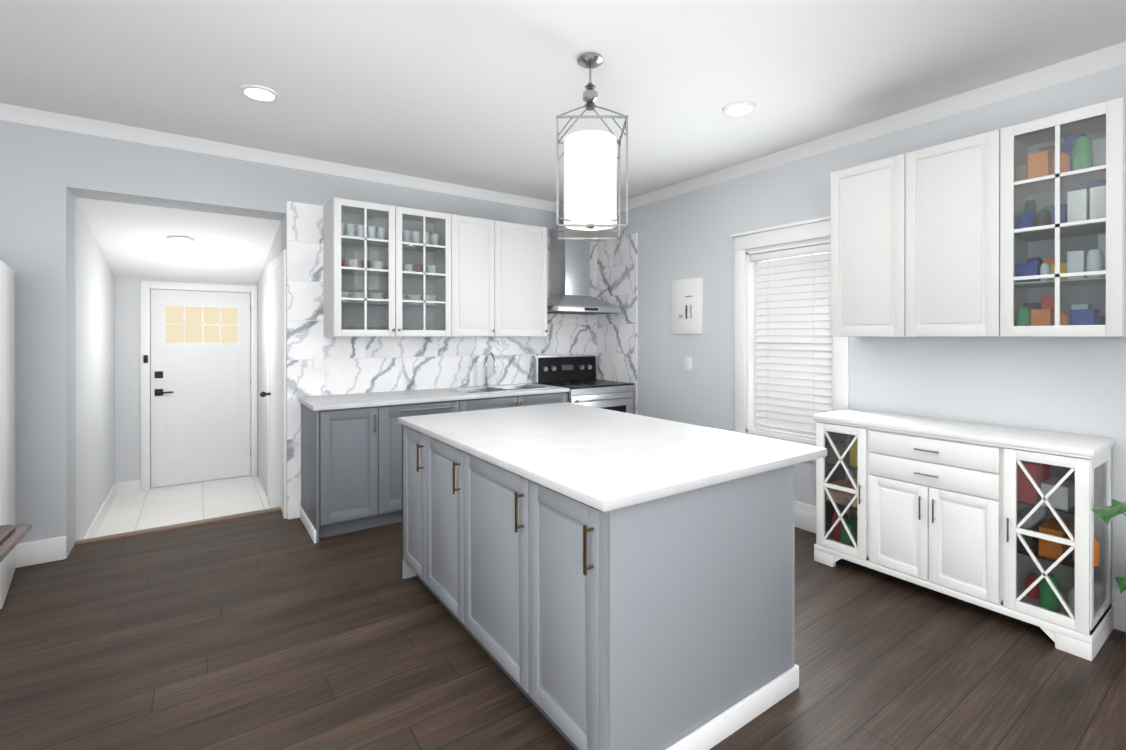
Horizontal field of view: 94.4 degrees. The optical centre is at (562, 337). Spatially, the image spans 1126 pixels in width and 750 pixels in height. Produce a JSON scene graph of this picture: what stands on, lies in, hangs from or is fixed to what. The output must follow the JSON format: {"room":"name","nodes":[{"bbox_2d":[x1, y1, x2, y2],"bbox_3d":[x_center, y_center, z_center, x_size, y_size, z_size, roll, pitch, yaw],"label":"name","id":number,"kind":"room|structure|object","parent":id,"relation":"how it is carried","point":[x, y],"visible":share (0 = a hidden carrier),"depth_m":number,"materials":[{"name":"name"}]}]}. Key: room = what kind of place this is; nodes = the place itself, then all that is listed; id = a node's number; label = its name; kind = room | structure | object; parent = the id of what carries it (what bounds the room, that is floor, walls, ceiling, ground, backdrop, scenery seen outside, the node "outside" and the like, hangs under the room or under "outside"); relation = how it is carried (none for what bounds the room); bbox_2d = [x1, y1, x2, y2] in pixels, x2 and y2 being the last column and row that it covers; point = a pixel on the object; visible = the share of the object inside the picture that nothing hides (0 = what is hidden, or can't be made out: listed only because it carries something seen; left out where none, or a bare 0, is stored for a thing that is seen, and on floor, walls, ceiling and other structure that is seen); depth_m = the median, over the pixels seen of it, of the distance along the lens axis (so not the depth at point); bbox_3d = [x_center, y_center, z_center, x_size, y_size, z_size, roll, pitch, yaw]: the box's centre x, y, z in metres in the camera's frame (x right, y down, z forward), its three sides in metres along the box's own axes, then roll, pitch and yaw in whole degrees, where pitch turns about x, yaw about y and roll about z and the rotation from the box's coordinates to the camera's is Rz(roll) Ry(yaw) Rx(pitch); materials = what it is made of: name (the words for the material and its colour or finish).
{"room":"kitchen","nodes":[
{"label":"kitchen","id":0,"kind":"room"},
{"bbox_2d":[75,198,118,540],"bbox_3d":[-3.903,0.097,4.301,0.154,2.890,2.150,0,0,-35],"label":"wall","id":1,"kind":"structure","parent":0,"point":[97,287],"depth_m":4.09,"materials":[{"name":"grey paint"}]},
{"bbox_2d":[75,197,280,282],"bbox_3d":[-3.357,-0.801,4.682,1.488,0.455,2.152,0,0,-35],"label":"ceiling","id":2,"kind":"structure","parent":0,"point":[132,240],"depth_m":4.40,"materials":[{"name":"white paint"}]},
{"bbox_2d":[167,236,194,243],"bbox_3d":[-3.177,-0.805,4.338,0.190,0.040,0.189,0,0,-35],"label":"recessed light","id":3,"kind":"object","parent":2,"relation":"in","point":[180,240],"visible":0.98,"depth_m":4.32,"materials":[{"name":"white plastic"}]},
{"bbox_2d":[119,276,250,493],"bbox_3d":[-3.921,0.095,5.498,1.140,2.890,0.170,0,0,-35],"label":"wall","id":4,"kind":"structure","parent":0,"point":[171,380],"depth_m":5.44,"materials":[{"name":"grey paint"}]},
{"bbox_2d":[251,222,280,497],"bbox_3d":[-2.817,0.096,5.064,0.168,2.890,2.150,0,0,-35],"label":"wall","id":5,"kind":"structure","parent":0,"point":[259,405],"depth_m":5.52,"materials":[{"name":"grey paint"}]},
{"bbox_2d":[260,249,286,518],"bbox_3d":[-2.436,0.442,4.345,0.091,2.200,1.125,0,0,-35],"label":"door","id":6,"kind":"structure","parent":5,"relation":"attached to","point":[276,327],"depth_m":4.30,"materials":[{"name":"white wood"}]},
{"bbox_2d":[0,120,596,557],"bbox_3d":[-2.392,0.008,3.865,6.820,2.710,0.300,0,0,-35],"label":"wall","id":7,"kind":"structure","parent":0,"point":[48,176],"depth_m":3.21,"materials":[{"name":"grey paint"}]},
{"bbox_2d":[16,536,65,567],"bbox_3d":[-4.018,1.296,2.533,2.346,0.140,0.016,0,0,-35],"label":"baseboard","id":8,"kind":"structure","parent":7,"relation":"attached to","point":[40,551],"depth_m":3.14,"materials":[{"name":"white wood"}]},
{"bbox_2d":[0,103,561,212],"bbox_3d":[-2.322,-1.309,3.684,6.450,0.075,0.075,0,0,-35],"label":"crown molding","id":9,"kind":"structure","parent":7,"relation":"attached to","point":[11,113],"depth_m":3.71,"materials":[{"name":"white wood"}]},
{"bbox_2d":[287,201,596,505],"bbox_3d":[-0.847,0.171,4.760,2.983,2.380,0.012,0,0,-35],"label":"wall tile","id":10,"kind":"structure","parent":7,"relation":"attached to","point":[353,365],"depth_m":4.25,"materials":[{"name":"stone"}]},
{"bbox_2d":[431,213,498,336],"bbox_3d":[-0.854,-0.514,4.518,0.429,0.984,0.371,0,0,-35],"label":"upper cabinet","id":11,"kind":"object","parent":7,"relation":"attached to","point":[464,249],"depth_m":4.36,"materials":[{"name":"white wood"}]},
{"bbox_2d":[499,221,547,336],"bbox_3d":[-0.478,-0.515,4.782,0.562,0.984,0.371,0,0,-35],"label":"upper cabinet","id":12,"kind":"object","parent":7,"relation":"attached to","point":[522,248],"depth_m":4.64,"materials":[{"name":"white wood"}]},
{"bbox_2d":[547,202,620,314],"bbox_3d":[0.130,-0.791,5.135,0.760,1.112,0.489,0,0,-35],"label":"range hood","id":13,"kind":"object","parent":7,"relation":"attached to","point":[569,276],"visible":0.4,"depth_m":5.10,"materials":[{"name":"metal"}]},
{"bbox_2d":[0,475,1125,749],"bbox_3d":[-0.740,1.503,1.515,6.820,0.290,10.350,0,0,-35],"label":"floor","id":14,"kind":"structure","parent":0,"point":[268,629],"depth_m":2.21,"materials":[{"name":"brown wood"}]},
{"bbox_2d":[0,260,15,608],"bbox_3d":[-3.221,0.490,2.479,0.800,1.752,0.716,0,0,-42],"label":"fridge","id":15,"kind":"object","parent":14,"relation":"on","point":[7,419],"visible":0.96,"depth_m":2.72,"materials":[{"name":"white metal"}]},
{"bbox_2d":[0,524,31,561],"bbox_3d":[-1.795,0.989,0.748,1.185,0.760,1.652,0,0,-35],"label":"table","id":16,"kind":"object","parent":14,"relation":"on","point":[11,536],"visible":1,"depth_m":1.62,"materials":[{"name":"brown wood"}]},
{"bbox_2d":[300,404,389,542],"bbox_3d":[-1.616,0.924,3.835,0.475,0.878,0.615,0,0,-35],"label":"base cabinet","id":17,"kind":"object","parent":14,"relation":"on","point":[351,462],"depth_m":3.60,"materials":[{"name":"grey wood"}]},
{"bbox_2d":[298,385,569,411],"bbox_3d":[-0.972,0.468,4.275,2.074,0.032,0.636,0,0,-35],"label":"countertop","id":18,"kind":"structure","parent":17,"relation":"on","point":[424,396],"depth_m":3.97,"materials":[{"name":"white stone"}]},
{"bbox_2d":[482,352,495,387],"bbox_3d":[-0.643,0.302,4.686,0.089,0.293,0.210,0,0,-35],"label":"faucet","id":19,"kind":"object","parent":18,"relation":"on","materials":[{"name":"silver metal"}]},
{"bbox_2d":[454,384,545,391],"bbox_3d":[-0.562,0.550,4.584,0.784,0.203,0.457,0,0,-35],"label":"sink","id":20,"kind":"object","parent":18,"relation":"in","point":[507,387],"depth_m":4.71,"materials":[{"name":"silver metal"}]},
{"bbox_2d":[390,400,469,523],"bbox_3d":[-1.231,0.924,4.105,0.733,0.878,0.615,0,0,-35],"label":"base cabinet","id":21,"kind":"object","parent":14,"relation":"on","point":[443,406],"depth_m":3.77,"materials":[{"name":"grey wood"}]},
{"bbox_2d":[470,392,567,410],"bbox_3d":[-0.586,0.923,4.558,1.110,0.878,0.615,0,0,-35],"label":"base cabinet","id":22,"kind":"object","parent":14,"relation":"on","point":[551,397],"depth_m":4.33,"materials":[{"name":"grey wood"}]},
{"bbox_2d":[533,354,633,413],"bbox_3d":[0.211,0.773,5.061,0.758,1.175,0.676,0,0,-35],"label":"range","id":23,"kind":"object","parent":14,"relation":"on","point":[576,375],"visible":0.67,"depth_m":5.08,"materials":[{"name":"metal"}]},
{"bbox_2d":[398,422,805,749],"bbox_3d":[-0.009,0.927,2.479,1.007,0.878,1.803,0,0,-35],"label":"kitchen island","id":24,"kind":"object","parent":14,"relation":"on","point":[592,578],"depth_m":1.77,"materials":[{"name":"grey wood"}]},
{"bbox_2d":[398,402,826,505],"bbox_3d":[0.073,0.472,2.543,1.185,0.032,1.831,0,0,-35],"label":"island countertop","id":25,"kind":"structure","parent":24,"relation":"on","point":[599,456],"depth_m":2.13,"materials":[{"name":"white stone"}]},
{"bbox_2d":[813,409,1115,660],"bbox_3d":[2.046,0.919,2.804,0.452,0.892,1.220,0,0,-35],"label":"sideboard","id":26,"kind":"object","parent":14,"relation":"on","point":[1006,520],"visible":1,"depth_m":2.55,"materials":[{"name":"white wood"}]},
{"bbox_2d":[1092,499,1125,593],"bbox_3d":[2.415,0.997,2.071,0.678,0.739,0.364,0,0,-35],"label":"pothos plant","id":27,"kind":"object","parent":14,"relation":"on","point":[1106,514],"visible":1,"depth_m":2.06,"materials":[{"name":"green plant"}]},
{"bbox_2d":[0,0,1125,202],"bbox_3d":[-0.123,-1.391,0.629,6.820,0.100,8.200,0,0,-35],"label":"ceiling","id":28,"kind":"structure","parent":0,"point":[480,94],"depth_m":2.62,"materials":[{"name":"white paint"}]},
{"bbox_2d":[239,84,278,101],"bbox_3d":[-1.669,-1.339,2.867,0.190,0.013,0.190,0,0,-35],"label":"recessed light","id":29,"kind":"object","parent":28,"relation":"in","point":[258,92],"visible":0.98,"depth_m":2.85,"materials":[{"name":"white plastic"}]},
{"bbox_2d":[556,52,627,239],"bbox_3d":[0.132,-0.923,2.522,0.325,0.842,0.325,0,0,0],"label":"pendant lantern","id":30,"kind":"object","parent":28,"relation":"hanging from","point":[590,179],"visible":1,"depth_m":2.42,"materials":[{"name":"white glass"}]},
{"bbox_2d":[722,101,755,116],"bbox_3d":[1.037,-1.339,3.068,0.190,0.013,0.190,0,0,-35],"label":"recessed light","id":31,"kind":"object","parent":28,"relation":"in","point":[741,108],"visible":1,"depth_m":3.05,"materials":[{"name":"white plastic"}]},
{"bbox_2d":[597,64,1125,590],"bbox_3d":[2.697,0.011,2.429,0.140,2.710,7.900,0,0,-35],"label":"wall","id":32,"kind":"structure","parent":0,"point":[1065,384],"depth_m":3.32,"materials":[{"name":"grey paint"}]},
{"bbox_2d":[597,233,636,414],"bbox_3d":[0.548,0.170,5.357,0.012,2.380,0.613,0,0,-35],"label":"wall tile","id":33,"kind":"structure","parent":32,"relation":"attached to","point":[616,332],"depth_m":5.32,"materials":[{"name":"stone"}]},
{"bbox_2d":[672,277,702,333],"bbox_3d":[1.085,-0.268,4.575,0.029,0.480,0.339,0,0,-35],"label":"breaker panel","id":34,"kind":"object","parent":32,"relation":"attached to","point":[687,306],"visible":1,"depth_m":4.55,"materials":[{"name":"white metal"}]},
{"bbox_2d":[685,356,691,370],"bbox_3d":[1.099,0.232,4.572,0.012,0.120,0.085,0,0,-35],"label":"light switch","id":35,"kind":"object","parent":32,"relation":"attached to","point":[688,363],"visible":1,"depth_m":4.56,"materials":[{"name":"white plastic"}]},
{"bbox_2d":[731,215,848,462],"bbox_3d":[1.667,0.025,3.844,0.190,1.695,0.910,0,0,-35],"label":"window","id":36,"kind":"structure","parent":32,"relation":"in","point":[791,366],"depth_m":3.85,"materials":[{"name":"white plastic"}]},
{"bbox_2d":[617,42,1125,212],"bbox_3d":[2.569,-1.307,2.421,0.075,0.075,7.760,0,0,-35],"label":"crown molding","id":37,"kind":"structure","parent":32,"relation":"attached to","point":[1113,56],"depth_m":3.08,"materials":[{"name":"white wood"}]},
{"bbox_2d":[795,501,1125,631],"bbox_3d":[2.772,1.274,2.184,0.022,0.185,7.130,0,0,-35],"label":"baseboard","id":38,"kind":"structure","parent":32,"relation":"attached to","point":[805,514],"depth_m":3.62,"materials":[{"name":"white wood"}]},
{"bbox_2d":[830,97,1125,336],"bbox_3d":[2.134,-0.502,2.781,0.370,1.002,1.230,0,0,-35],"label":"upper cabinet","id":39,"kind":"object","parent":32,"relation":"attached to","point":[1018,230],"visible":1,"depth_m":2.58,"materials":[{"name":"white wood"}]}
]}

